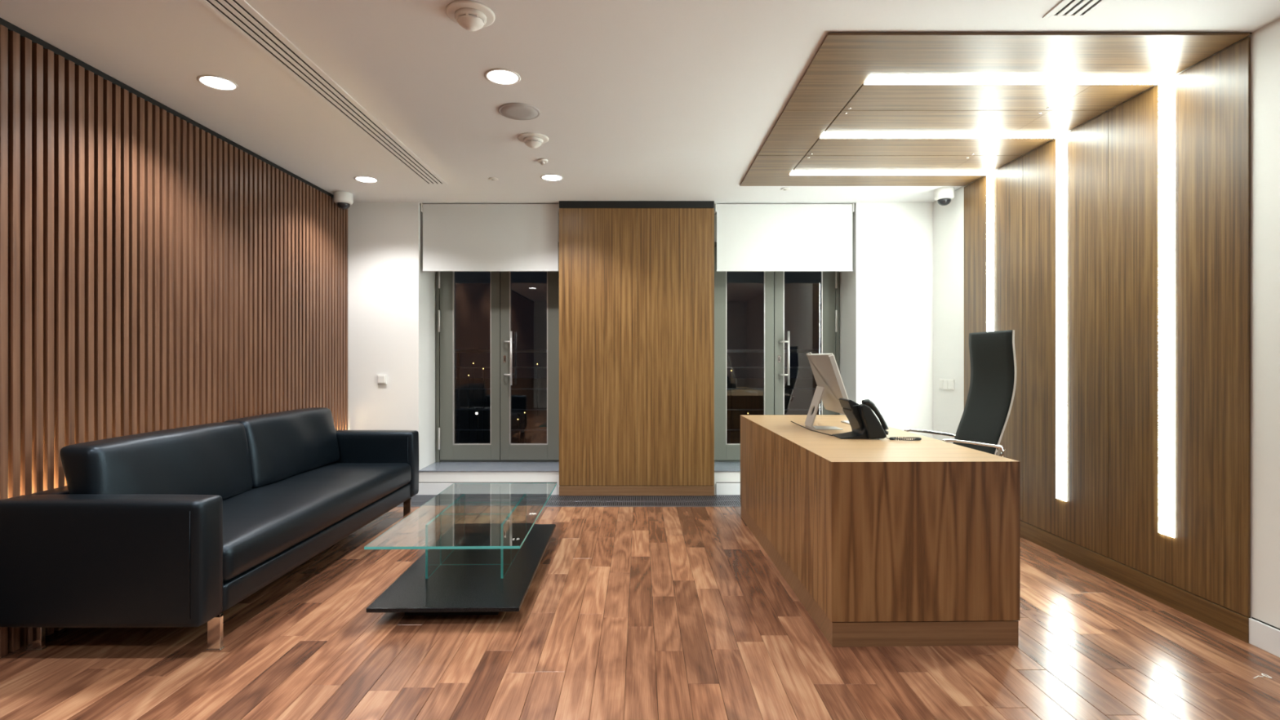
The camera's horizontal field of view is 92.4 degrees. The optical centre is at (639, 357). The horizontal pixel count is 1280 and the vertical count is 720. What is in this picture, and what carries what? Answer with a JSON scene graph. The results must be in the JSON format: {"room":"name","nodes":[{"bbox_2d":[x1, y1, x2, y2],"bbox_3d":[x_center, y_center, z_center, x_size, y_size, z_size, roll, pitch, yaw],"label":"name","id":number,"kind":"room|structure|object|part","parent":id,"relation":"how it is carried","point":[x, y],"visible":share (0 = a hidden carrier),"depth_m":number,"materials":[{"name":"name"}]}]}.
{"room":"lobby","nodes":[
{"label":"lobby","id":0,"kind":"room"},
{"bbox_2d":[0,506,1279,719],"bbox_3d":[0.000,1.280,1.400,5.800,0.120,9.400,0,0,0],"label":"floor","id":1,"kind":"structure","parent":0,"point":[625,613],"depth_m":2.50,"materials":[{"name":"brown wood"}]},
{"bbox_2d":[0,407,418,650],"bbox_3d":[-2.160,0.794,3.630,0.861,0.851,2.432,0,0,0],"label":"sofa","id":2,"kind":"object","parent":1,"relation":"on","point":[176,527],"visible":0.99,"depth_m":2.65,"materials":[{"name":"black leather"}]},
{"bbox_3d":[-2.485,1.145,2.570,0.150,0.150,0.028,0,0,0],"label":"leg","id":3,"kind":"part","parent":2,"relation":"part of","materials":[{"name":"silver metal"}]},
{"bbox_3d":[-2.518,0.820,3.631,0.135,0.500,2.118,0,0,0],"label":"frame","id":4,"kind":"part","parent":2,"relation":"part of","materials":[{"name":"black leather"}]},
{"bbox_3d":[-2.163,0.820,2.496,0.857,0.512,0.164,0,0,0],"label":"armrest","id":5,"kind":"part","parent":2,"relation":"part of","materials":[{"name":"black leather"}]},
{"bbox_2d":[59,422,252,500],"bbox_3d":[-2.385,0.579,3.126,0.242,0.414,1.032,0,0,0],"label":"cushion","id":6,"kind":"object","parent":2,"relation":"on","point":[212,458],"depth_m":3.00,"materials":[{"name":"black leather"}]},
{"bbox_3d":[-1.822,1.145,2.570,0.148,0.150,0.028,0,0,0],"label":"leg","id":7,"kind":"part","parent":2,"relation":"part of","materials":[{"name":"silver metal"}]},
{"bbox_2d":[223,407,339,488],"bbox_3d":[-2.385,0.578,4.152,0.243,0.417,1.044,0,0,0],"label":"cushion","id":8,"kind":"object","parent":2,"relation":"on","point":[287,445],"depth_m":4.02,"materials":[{"name":"black leather"}]},
{"bbox_3d":[-2.104,1.014,3.631,0.712,0.112,2.116,0,0,0],"label":"seat rail","id":9,"kind":"part","parent":2,"relation":"part of","materials":[{"name":"black leather"}]},
{"bbox_2d":[222,462,410,582],"bbox_3d":[-2.088,0.874,3.631,0.716,0.209,2.110,0,0,0],"label":"seat cushion","id":10,"kind":"object","parent":2,"relation":"on","point":[266,523],"depth_m":3.36,"materials":[{"name":"black leather"}]},
{"bbox_3d":[-2.163,0.820,4.765,0.857,0.512,0.162,0,0,0],"label":"armrest","id":11,"kind":"part","parent":2,"relation":"part of","materials":[{"name":"black leather"}]},
{"bbox_3d":[-1.822,1.145,4.690,0.148,0.150,0.028,0,0,0],"label":"leg","id":12,"kind":"part","parent":2,"relation":"part of","materials":[{"name":"silver metal"}]},
{"bbox_2d":[364,483,556,615],"bbox_3d":[-0.905,1.036,3.470,0.700,0.369,1.400,0,0,-1],"label":"coffee table","id":13,"kind":"object","parent":1,"relation":"on","point":[485,548],"visible":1,"depth_m":3.17,"materials":[{"name":"black glass"}]},
{"bbox_3d":[-0.905,0.857,3.470,0.700,0.012,1.400,0,0,-1],"label":"glass","id":14,"kind":"part","parent":13,"relation":"part of","materials":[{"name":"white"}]},
{"bbox_3d":[-0.905,1.141,3.473,0.690,0.021,1.395,0,0,-1],"label":"board","id":15,"kind":"part","parent":13,"relation":"part of","materials":[{"name":"black wood"}]},
{"bbox_2d":[395,494,741,507],"bbox_3d":[-0.010,1.224,5.247,5.220,0.013,0.429,0,0,0],"label":"floor vent","id":16,"kind":"object","parent":1,"relation":"in","point":[417,500],"visible":0.2,"depth_m":5.23,"materials":[{"name":"black"}]},
{"bbox_2d":[740,414,1019,646],"bbox_3d":[1.202,0.829,3.658,0.825,0.782,2.130,0,0,-1],"label":"reception desk","id":17,"kind":"object","parent":1,"relation":"on","point":[882,542],"visible":1,"depth_m":2.60,"materials":[{"name":"brown wood"}]},
{"bbox_3d":[0.800,0.776,3.651,0.022,0.674,2.130,0,0,-1],"label":"panel","id":18,"kind":"part","parent":17,"relation":"part of","materials":[{"name":"brown wood"}]},
{"bbox_2d":[791,421,832,435],"bbox_3d":[1.043,0.435,3.829,0.039,0.006,0.781,0,0,-3],"label":"cable","id":19,"kind":"object","parent":17,"relation":"on","point":[791,421],"visible":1,"depth_m":3.66,"materials":[{"name":"black plastic"}]},
{"bbox_2d":[804,351,848,430],"bbox_3d":[1.146,0.199,3.808,0.209,0.477,0.487,0,0,0],"label":"computer","id":20,"kind":"object","parent":17,"relation":"on","point":[830,387],"visible":0.9,"depth_m":3.77,"materials":[{"name":"silver metal"}]},
{"bbox_2d":[840,420,849,424],"bbox_3d":[1.433,0.433,4.000,0.115,0.010,0.400,0,0,0],"label":"keyboard","id":21,"kind":"object","parent":17,"relation":"on","point":[842,421],"visible":0.14,"depth_m":4.12,"materials":[{"name":"white plastic"}]},
{"bbox_2d":[831,398,921,440],"bbox_3d":[1.294,0.329,3.374,0.415,0.217,0.281,0,0,0],"label":"desk telephone","id":22,"kind":"object","parent":17,"relation":"on","point":[864,424],"visible":1,"depth_m":3.31,"materials":[{"name":"black plastic"}]},
{"bbox_3d":[1.411,0.430,3.275,0.181,0.015,0.083,0,0,0],"label":"cord","id":23,"kind":"part","parent":22,"relation":"part of","materials":[{"name":"black plastic"}]},
{"bbox_3d":[1.209,0.776,2.604,0.803,0.674,0.022,0,0,-1],"label":"panel","id":24,"kind":"part","parent":17,"relation":"part of","materials":[{"name":"brown wood"}]},
{"bbox_2d":[903,329,1016,456],"bbox_3d":[1.744,0.532,3.640,0.683,1.375,0.610,0,0,0],"label":"office chair","id":25,"kind":"object","parent":1,"relation":"on","point":[981,427],"visible":0.47,"depth_m":3.56,"materials":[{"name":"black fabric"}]},
{"bbox_3d":[1.829,0.588,3.849,0.356,0.290,0.038,0,0,0],"label":"armrest","id":26,"kind":"part","parent":25,"relation":"part of","materials":[{"name":"silver metal"}]},
{"bbox_3d":[1.829,0.588,3.385,0.356,0.290,0.038,0,0,0],"label":"armrest","id":27,"kind":"part","parent":25,"relation":"part of","materials":[{"name":"silver metal"}]},
{"bbox_3d":[2.000,0.276,3.617,0.169,0.862,0.430,0,0,0],"label":"backrest","id":28,"kind":"part","parent":25,"relation":"part of","materials":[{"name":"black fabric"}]},
{"bbox_3d":[2.006,0.275,3.398,0.159,0.860,0.006,0,0,0],"label":"rail","id":29,"kind":"part","parent":25,"relation":"part of","materials":[{"name":"silver metal"}]},
{"bbox_2d":[1253,673,1271,678],"bbox_3d":[2.368,1.214,2.338,0.069,0.011,0.031,0,0,0],"label":"scrap","id":30,"kind":"object","parent":1,"relation":"on","point":[1261,673],"visible":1,"depth_m":2.34,"materials":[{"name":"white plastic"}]},
{"bbox_2d":[0,0,1279,214],"bbox_3d":[0.000,-1.450,1.450,5.800,0.120,9.500,0,0,0],"label":"ceiling","id":31,"kind":"structure","parent":0,"point":[635,100],"depth_m":2.98,"materials":[{"name":"white paint"}]},
{"bbox_2d":[196,75,239,90],"bbox_3d":[-2.130,-1.387,3.096,0.176,0.006,0.176,0,0,0],"label":"recessed light","id":32,"kind":"object","parent":31,"relation":"in","point":[217,82],"visible":1,"depth_m":3.09,"materials":[{"name":"white glass"}]},
{"bbox_2d":[200,76,235,89],"bbox_3d":[-2.130,-1.388,3.096,0.145,0.002,0.145,0,0,-14],"label":"diffuser","id":33,"kind":"object","parent":32,"relation":"attached to","point":[215,82],"depth_m":3.09,"materials":[{"name":"white plastic"}]},
{"bbox_2d":[196,0,448,185],"bbox_3d":[-1.625,-1.387,2.853,0.180,0.006,4.105,0,0,0],"label":"ceiling vent","id":34,"kind":"object","parent":31,"relation":"in","point":[239,15],"visible":1,"depth_m":3.02,"materials":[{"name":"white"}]},
{"bbox_2d":[333,191,353,209],"bbox_3d":[-2.505,-1.322,5.180,0.148,0.134,0.148,0,0,0],"label":"security camera","id":35,"kind":"object","parent":31,"relation":"attached to","point":[343,200],"visible":1,"depth_m":5.13,"materials":[{"name":"white plastic"}]},
{"bbox_2d":[354,176,378,182],"bbox_3d":[-2.128,-1.387,4.770,0.176,0.006,0.176,0,0,0],"label":"recessed light","id":36,"kind":"object","parent":31,"relation":"in","point":[362,179],"visible":1,"depth_m":4.76,"materials":[{"name":"white plastic"}]},
{"bbox_2d":[355,177,376,182],"bbox_3d":[-2.128,-1.388,4.770,0.145,0.002,0.145,0,0,-31],"label":"diffuser","id":37,"kind":"object","parent":36,"relation":"attached to","point":[359,179],"depth_m":4.76,"materials":[{"name":"white plastic"}]},
{"bbox_2d":[445,0,495,31],"bbox_3d":[-0.683,-1.358,2.475,0.192,0.062,0.192,0,0,0],"label":"smoke detector","id":38,"kind":"object","parent":31,"relation":"attached to","point":[472,15],"visible":1,"depth_m":2.44,"materials":[{"name":"white plastic"}]},
{"bbox_2d":[421,203,559,271],"bbox_3d":[-1.340,-1.083,5.525,1.238,0.611,0.070,0,0,0],"label":"roller blind","id":39,"kind":"object","parent":31,"relation":"hanging from","point":[456,237],"visible":0.95,"depth_m":5.50,"materials":[{"name":"white fabric"}]},
{"bbox_2d":[488,177,497,180],"bbox_3d":[-1.137,-1.383,4.754,0.076,0.012,0.076,0,0,0],"label":"sprinkler cover","id":40,"kind":"object","parent":31,"relation":"attached to","point":[490,178],"visible":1,"depth_m":4.74,"materials":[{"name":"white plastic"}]},
{"bbox_2d":[484,68,520,84],"bbox_3d":[-0.678,-1.387,3.030,0.176,0.006,0.176,0,0,0],"label":"recessed light","id":41,"kind":"object","parent":31,"relation":"in","point":[497,76],"visible":1,"depth_m":3.03,"materials":[{"name":"white glass"}]},
{"bbox_2d":[487,70,517,84],"bbox_3d":[-0.678,-1.388,3.030,0.145,0.002,0.145,0,0,31],"label":"diffuser","id":42,"kind":"object","parent":41,"relation":"attached to","point":[497,77],"depth_m":3.03,"materials":[{"name":"white plastic"}]},
{"bbox_2d":[497,102,540,119],"bbox_3d":[-0.680,-1.386,3.456,0.232,0.007,0.232,0,0,0],"label":"ceiling speaker","id":43,"kind":"object","parent":31,"relation":"attached to","point":[516,111],"visible":1,"depth_m":3.44,"materials":[{"name":"white plastic"}]},
{"bbox_2d":[517,132,548,148],"bbox_3d":[-0.674,-1.358,3.875,0.192,0.062,0.192,0,0,0],"label":"smoke detector","id":44,"kind":"object","parent":31,"relation":"attached to","point":[533,140],"visible":1,"depth_m":3.83,"materials":[{"name":"white plastic"}]},
{"bbox_2d":[537,158,547,164],"bbox_3d":[-0.683,-1.372,4.305,0.072,0.036,0.072,0,0,0],"label":"sensor","id":45,"kind":"object","parent":31,"relation":"attached to","point":[542,161],"visible":1,"depth_m":4.29,"materials":[{"name":"white plastic"}]},
{"bbox_2d":[540,173,563,181],"bbox_3d":[-0.677,-1.387,4.720,0.176,0.006,0.176,0,0,0],"label":"recessed light","id":46,"kind":"object","parent":31,"relation":"in","point":[550,177],"visible":1,"depth_m":4.72,"materials":[{"name":"white plastic"}]},
{"bbox_2d":[542,174,561,180],"bbox_3d":[-0.677,-1.388,4.720,0.145,0.002,0.145,0,0,31],"label":"diffuser","id":47,"kind":"object","parent":46,"relation":"attached to","point":[546,177],"depth_m":4.72,"materials":[{"name":"white plastic"}]},
{"bbox_2d":[714,203,853,271],"bbox_3d":[1.297,-1.083,5.525,1.240,0.611,0.070,0,0,0],"label":"roller blind","id":48,"kind":"object","parent":31,"relation":"hanging from","point":[750,237],"visible":1,"depth_m":5.50,"materials":[{"name":"white fabric"}]},
{"bbox_2d":[780,187,790,190],"bbox_3d":[1.193,-1.383,5.035,0.076,0.012,0.076,0,0,0],"label":"sprinkler cover","id":49,"kind":"object","parent":31,"relation":"attached to","point":[782,188],"visible":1,"depth_m":5.02,"materials":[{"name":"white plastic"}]},
{"bbox_2d":[933,186,954,205],"bbox_3d":[2.505,-1.322,5.050,0.148,0.134,0.148,0,0,0],"label":"security camera","id":50,"kind":"object","parent":31,"relation":"attached to","point":[944,196],"visible":1,"depth_m":5.00,"materials":[{"name":"white plastic"}]},
{"bbox_2d":[740,32,1252,186],"bbox_3d":[1.706,-1.381,3.759,1.812,0.018,2.293,0,0,0],"label":"cladding","id":51,"kind":"object","parent":31,"relation":"attached to","point":[832,95],"visible":0.99,"depth_m":3.25,"materials":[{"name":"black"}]},
{"bbox_3d":[0.959,-1.380,3.787,0.317,0.010,0.756,0,0,0],"label":"panel","id":52,"kind":"part","parent":51,"relation":"part of","materials":[{"name":"brown wood"}]},
{"bbox_3d":[1.699,-1.380,4.538,1.798,0.010,0.734,0,0,0],"label":"panel","id":53,"kind":"part","parent":51,"relation":"part of","materials":[{"name":"brown wood"}]},
{"bbox_3d":[1.702,-1.380,4.341,1.154,0.010,0.341,0,0,0],"label":"access panel","id":54,"kind":"part","parent":51,"relation":"part of","materials":[{"name":"brown wood"}]},
{"bbox_2d":[790,170,993,331],"bbox_3d":[1.867,-0.256,4.555,1.486,2.260,0.091,0,0,0],"label":"light","id":55,"kind":"object","parent":51,"relation":"attached to","point":[989,175],"visible":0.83,"depth_m":4.55,"materials":[{"name":"white plastic"}]},
{"bbox_2d":[790,170,993,175],"bbox_3d":[1.863,-1.377,4.555,1.478,0.016,0.091,0,0,0],"label":"diffuser","id":56,"kind":"object","parent":55,"relation":"attached to","point":[793,173],"depth_m":4.55,"materials":[{"name":"white plastic"}]},
{"bbox_2d":[986,172,993,331],"bbox_3d":[2.603,-0.247,4.555,0.014,2.242,0.091,0,0,0],"label":"diffuser","id":57,"kind":"object","parent":55,"relation":"attached to","point":[989,175],"depth_m":4.55,"materials":[{"name":"white plastic"}]},
{"bbox_3d":[1.702,-1.380,3.997,1.154,0.010,0.337,0,0,0],"label":"access panel","id":58,"kind":"part","parent":51,"relation":"part of","materials":[{"name":"brown wood"}]},
{"bbox_3d":[1.702,-1.380,3.576,1.154,0.010,0.331,0,0,0],"label":"access panel","id":59,"kind":"part","parent":51,"relation":"part of","materials":[{"name":"brown wood"}]},
{"bbox_2d":[820,131,1066,501],"bbox_3d":[1.867,-0.256,3.785,1.486,2.260,0.091,0,0,0],"label":"light","id":60,"kind":"object","parent":51,"relation":"attached to","point":[1061,137],"visible":1,"depth_m":3.77,"materials":[{"name":"white plastic"}]},
{"bbox_2d":[820,131,1066,137],"bbox_3d":[1.863,-1.377,3.785,1.478,0.016,0.091,0,0,0],"label":"diffuser","id":61,"kind":"object","parent":60,"relation":"attached to","point":[824,135],"depth_m":3.77,"materials":[{"name":"white plastic"}]},
{"bbox_2d":[1056,133,1066,501],"bbox_3d":[2.603,-0.247,3.785,0.014,2.242,0.091,0,0,0],"label":"diffuser","id":62,"kind":"object","parent":60,"relation":"attached to","point":[1061,140],"depth_m":3.78,"materials":[{"name":"white plastic"}]},
{"bbox_3d":[1.702,-1.380,3.239,1.154,0.010,0.332,0,0,0],"label":"access panel","id":63,"kind":"part","parent":51,"relation":"part of","materials":[{"name":"brown wood"}]},
{"bbox_3d":[2.439,-1.380,4.341,0.317,0.010,0.341,0,0,0],"label":"panel","id":64,"kind":"part","parent":51,"relation":"part of","materials":[{"name":"brown wood"}]},
{"bbox_3d":[2.439,-1.380,3.997,0.317,0.010,0.337,0,0,0],"label":"panel","id":65,"kind":"part","parent":51,"relation":"part of","materials":[{"name":"brown wood"}]},
{"bbox_3d":[1.699,-1.380,3.009,1.798,0.010,0.794,0,0,0],"label":"panel","id":66,"kind":"part","parent":51,"relation":"part of","materials":[{"name":"brown wood"}]},
{"bbox_2d":[864,75,1174,537],"bbox_3d":[1.867,-0.256,3.030,1.486,2.260,0.091,0,0,0],"label":"light","id":67,"kind":"object","parent":51,"relation":"attached to","point":[1166,82],"visible":1,"depth_m":3.02,"materials":[{"name":"white plastic"}]},
{"bbox_2d":[864,75,1174,84],"bbox_3d":[1.863,-1.377,3.030,1.478,0.016,0.091,0,0,0],"label":"diffuser","id":68,"kind":"object","parent":67,"relation":"attached to","point":[873,79],"depth_m":3.02,"materials":[{"name":"white plastic"}]},
{"bbox_2d":[1158,76,1174,537],"bbox_3d":[2.603,-0.247,3.030,0.014,2.242,0.091,0,0,0],"label":"diffuser","id":69,"kind":"object","parent":67,"relation":"attached to","point":[1166,86],"depth_m":3.02,"materials":[{"name":"white plastic"}]},
{"bbox_3d":[2.439,-1.380,3.576,0.317,0.010,0.331,0,0,0],"label":"panel","id":70,"kind":"part","parent":51,"relation":"part of","materials":[{"name":"brown wood"}]},
{"bbox_3d":[2.439,-1.380,3.239,0.317,0.010,0.332,0,0,0],"label":"panel","id":71,"kind":"part","parent":51,"relation":"part of","materials":[{"name":"brown wood"}]},
{"bbox_2d":[1042,0,1110,17],"bbox_3d":[1.731,-1.387,1.650,0.182,0.006,1.700,0,0,0],"label":"ceiling vent","id":72,"kind":"object","parent":31,"relation":"in","point":[1065,8],"visible":1,"depth_m":2.44,"materials":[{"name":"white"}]},
{"bbox_3d":[1.667,-1.386,1.650,0.011,0.004,1.656,0,0,0],"label":"blade","id":73,"kind":"part","parent":72,"relation":"part of","materials":[{"name":"white paint"}]},
{"bbox_3d":[1.696,-1.386,1.650,0.021,0.004,1.656,0,0,0],"label":"blade","id":74,"kind":"part","parent":72,"relation":"part of","materials":[{"name":"white paint"}]},
{"bbox_3d":[1.731,-1.386,1.650,0.021,0.004,1.656,0,0,0],"label":"blade","id":75,"kind":"part","parent":72,"relation":"part of","materials":[{"name":"white paint"}]},
{"bbox_3d":[1.766,-1.386,1.650,0.021,0.004,1.656,0,0,0],"label":"blade","id":76,"kind":"part","parent":72,"relation":"part of","materials":[{"name":"white paint"}]},
{"bbox_3d":[1.795,-1.386,1.650,0.011,0.004,1.656,0,0,0],"label":"blade","id":77,"kind":"part","parent":72,"relation":"part of","materials":[{"name":"white paint"}]},
{"bbox_2d":[347,202,933,494],"bbox_3d":[-0.043,-0.085,5.735,5.315,2.610,0.520,0,0,0],"label":"wall","id":78,"kind":"structure","parent":0,"point":[886,303],"depth_m":5.47,"materials":[{"name":"white paint"}]},
{"bbox_2d":[377,374,386,383],"bbox_3d":[-2.297,0.190,5.462,0.080,0.080,0.024,0,0,0],"label":"light switch","id":79,"kind":"object","parent":78,"relation":"attached to","point":[381,379],"visible":1,"depth_m":5.45,"materials":[{"name":"white plastic"}]},
{"bbox_2d":[418,462,559,471],"bbox_3d":[-1.345,1.007,5.699,1.259,0.007,0.469,0,0,0],"label":"window sill","id":80,"kind":"structure","parent":78,"relation":"attached to","point":[436,466],"depth_m":5.67,"materials":[{"name":"grey stone"}]},
{"bbox_2d":[435,241,559,462],"bbox_3d":[-1.345,-0.057,5.904,1.244,2.122,0.171,0,0,0],"label":"door","id":81,"kind":"structure","parent":78,"relation":"in","point":[497,332],"depth_m":5.93,"materials":[{"name":"grey metal"}]},
{"bbox_3d":[-1.617,-0.072,5.937,0.367,1.813,0.008,0,0,0],"label":"pane","id":82,"kind":"part","parent":81,"relation":"part of","materials":[{"name":"clear glass"}]},
{"bbox_3d":[-1.268,0.003,5.854,0.119,0.515,0.043,0,0,42],"label":"pull handle","id":83,"kind":"part","parent":81,"relation":"part of","materials":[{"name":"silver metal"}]},
{"bbox_3d":[-1.073,-0.072,5.937,0.367,1.813,0.008,0,0,0],"label":"pane","id":84,"kind":"part","parent":81,"relation":"part of","materials":[{"name":"clear glass"}]},
{"bbox_2d":[416,483,740,494],"bbox_3d":[-0.028,1.168,5.469,5.284,0.104,0.012,0,0,0],"label":"baseboard","id":85,"kind":"structure","parent":78,"relation":"attached to","point":[424,488],"depth_m":5.46,"materials":[{"name":"white paint"}]},
{"bbox_2d":[559,200,714,495],"bbox_3d":[-0.030,-0.085,5.446,1.372,2.609,0.057,0,0,0],"label":"cladding","id":86,"kind":"object","parent":78,"relation":"attached to","point":[637,277],"visible":1,"depth_m":5.42,"materials":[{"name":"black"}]},
{"bbox_3d":[-0.372,-0.098,5.427,0.688,2.451,0.014,0,0,0],"label":"panel","id":87,"kind":"part","parent":86,"relation":"part of","materials":[{"name":"brown wood"}]},
{"bbox_3d":[-0.030,1.175,5.426,1.372,0.084,0.017,0,0,0],"label":"skirting","id":88,"kind":"part","parent":86,"relation":"part of","materials":[{"name":"brown wood"}]},
{"bbox_3d":[0.315,-0.098,5.427,0.682,2.451,0.014,0,0,0],"label":"panel","id":89,"kind":"part","parent":86,"relation":"part of","materials":[{"name":"brown wood"}]},
{"bbox_2d":[714,462,740,471],"bbox_3d":[1.292,1.007,5.699,1.273,0.007,0.469,0,0,0],"label":"window sill","id":90,"kind":"structure","parent":78,"relation":"attached to","point":[718,466],"depth_m":5.67,"materials":[{"name":"white stone"}]},
{"bbox_2d":[714,241,839,462],"bbox_3d":[1.293,-0.057,5.904,1.260,2.122,0.171,0,0,0],"label":"door","id":91,"kind":"structure","parent":78,"relation":"in","point":[766,323],"depth_m":5.93,"materials":[{"name":"grey metal"}]},
{"bbox_3d":[1.016,-0.072,5.937,0.375,1.813,0.008,0,0,0],"label":"pane","id":92,"kind":"part","parent":91,"relation":"part of","materials":[{"name":"clear glass"}]},
{"bbox_3d":[1.369,0.003,5.854,0.119,0.515,0.043,0,0,42],"label":"pull handle","id":93,"kind":"part","parent":91,"relation":"part of","materials":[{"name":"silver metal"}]},
{"bbox_3d":[1.569,-0.072,5.937,0.375,1.813,0.008,0,0,0],"label":"pane","id":94,"kind":"part","parent":91,"relation":"part of","materials":[{"name":"clear glass"}]},
{"bbox_2d":[933,17,1279,628],"bbox_3d":[2.675,-0.085,1.450,0.120,2.610,9.300,0,0,0],"label":"wall","id":95,"kind":"structure","parent":0,"point":[948,220],"depth_m":2.59,"materials":[{"name":"white paint"}]},
{"bbox_2d":[418,482,1279,630],"bbox_3d":[-0.028,1.111,1.137,5.284,0.010,8.674,0,0,0],"label":"trim","id":96,"kind":"structure","parent":95,"relation":"attached to","point":[419,482],"depth_m":5.47,"materials":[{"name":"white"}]},
{"bbox_2d":[938,378,954,390],"bbox_3d":[2.608,0.224,5.207,0.013,0.089,0.250,0,0,0],"label":"light switch","id":97,"kind":"object","parent":95,"relation":"attached to","point":[944,384],"visible":1,"depth_m":5.20,"materials":[{"name":"white plastic"}]},
{"bbox_2d":[964,36,1250,643],"bbox_3d":[2.606,-0.077,3.776,0.016,2.595,2.308,0,0,0],"label":"cladding","id":98,"kind":"object","parent":95,"relation":"attached to","point":[1107,524],"visible":0.7,"depth_m":3.22,"materials":[{"name":"brown wood"}]},
{"bbox_3d":[2.607,-0.133,4.549,0.009,2.481,0.759,0,0,0],"label":"panel","id":99,"kind":"part","parent":98,"relation":"part of","materials":[{"name":"brown wood"}]},
{"bbox_3d":[2.607,-0.133,3.788,0.009,2.481,0.757,0,0,0],"label":"panel","id":100,"kind":"part","parent":98,"relation":"part of","materials":[{"name":"brown wood"}]},
{"bbox_3d":[2.604,1.167,3.776,0.013,0.107,2.308,0,0,0],"label":"skirting","id":101,"kind":"part","parent":98,"relation":"part of","materials":[{"name":"brown wood"}]},
{"bbox_3d":[2.607,-0.133,3.015,0.009,2.481,0.783,0,0,0],"label":"panel","id":102,"kind":"part","parent":98,"relation":"part of","materials":[{"name":"brown wood"}]},
{"bbox_2d":[1248,617,1279,657],"bbox_3d":[2.609,1.166,1.131,0.012,0.108,8.663,0,0,0],"label":"baseboard","id":103,"kind":"structure","parent":95,"relation":"attached to","point":[1266,637],"depth_m":2.56,"materials":[{"name":"white paint"}]},
{"bbox_3d":[-2.760,-0.085,1.450,0.120,2.610,9.300,0,0,0],"label":"wall","id":104,"kind":"structure","parent":0,"visible":0},
{"bbox_2d":[0,17,347,657],"bbox_3d":[-2.650,-0.085,1.141,0.099,2.609,8.663,0,0,0],"label":"cladding","id":105,"kind":"object","parent":104,"relation":"attached to","point":[158,271],"visible":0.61,"depth_m":3.19,"materials":[{"name":"brown wood"}]},
{"bbox_3d":[-2.655,-1.374,1.141,0.089,0.030,8.663,0,0,0],"label":"rail","id":106,"kind":"part","parent":105,"relation":"part of","materials":[{"name":"black wood"}]}
]}

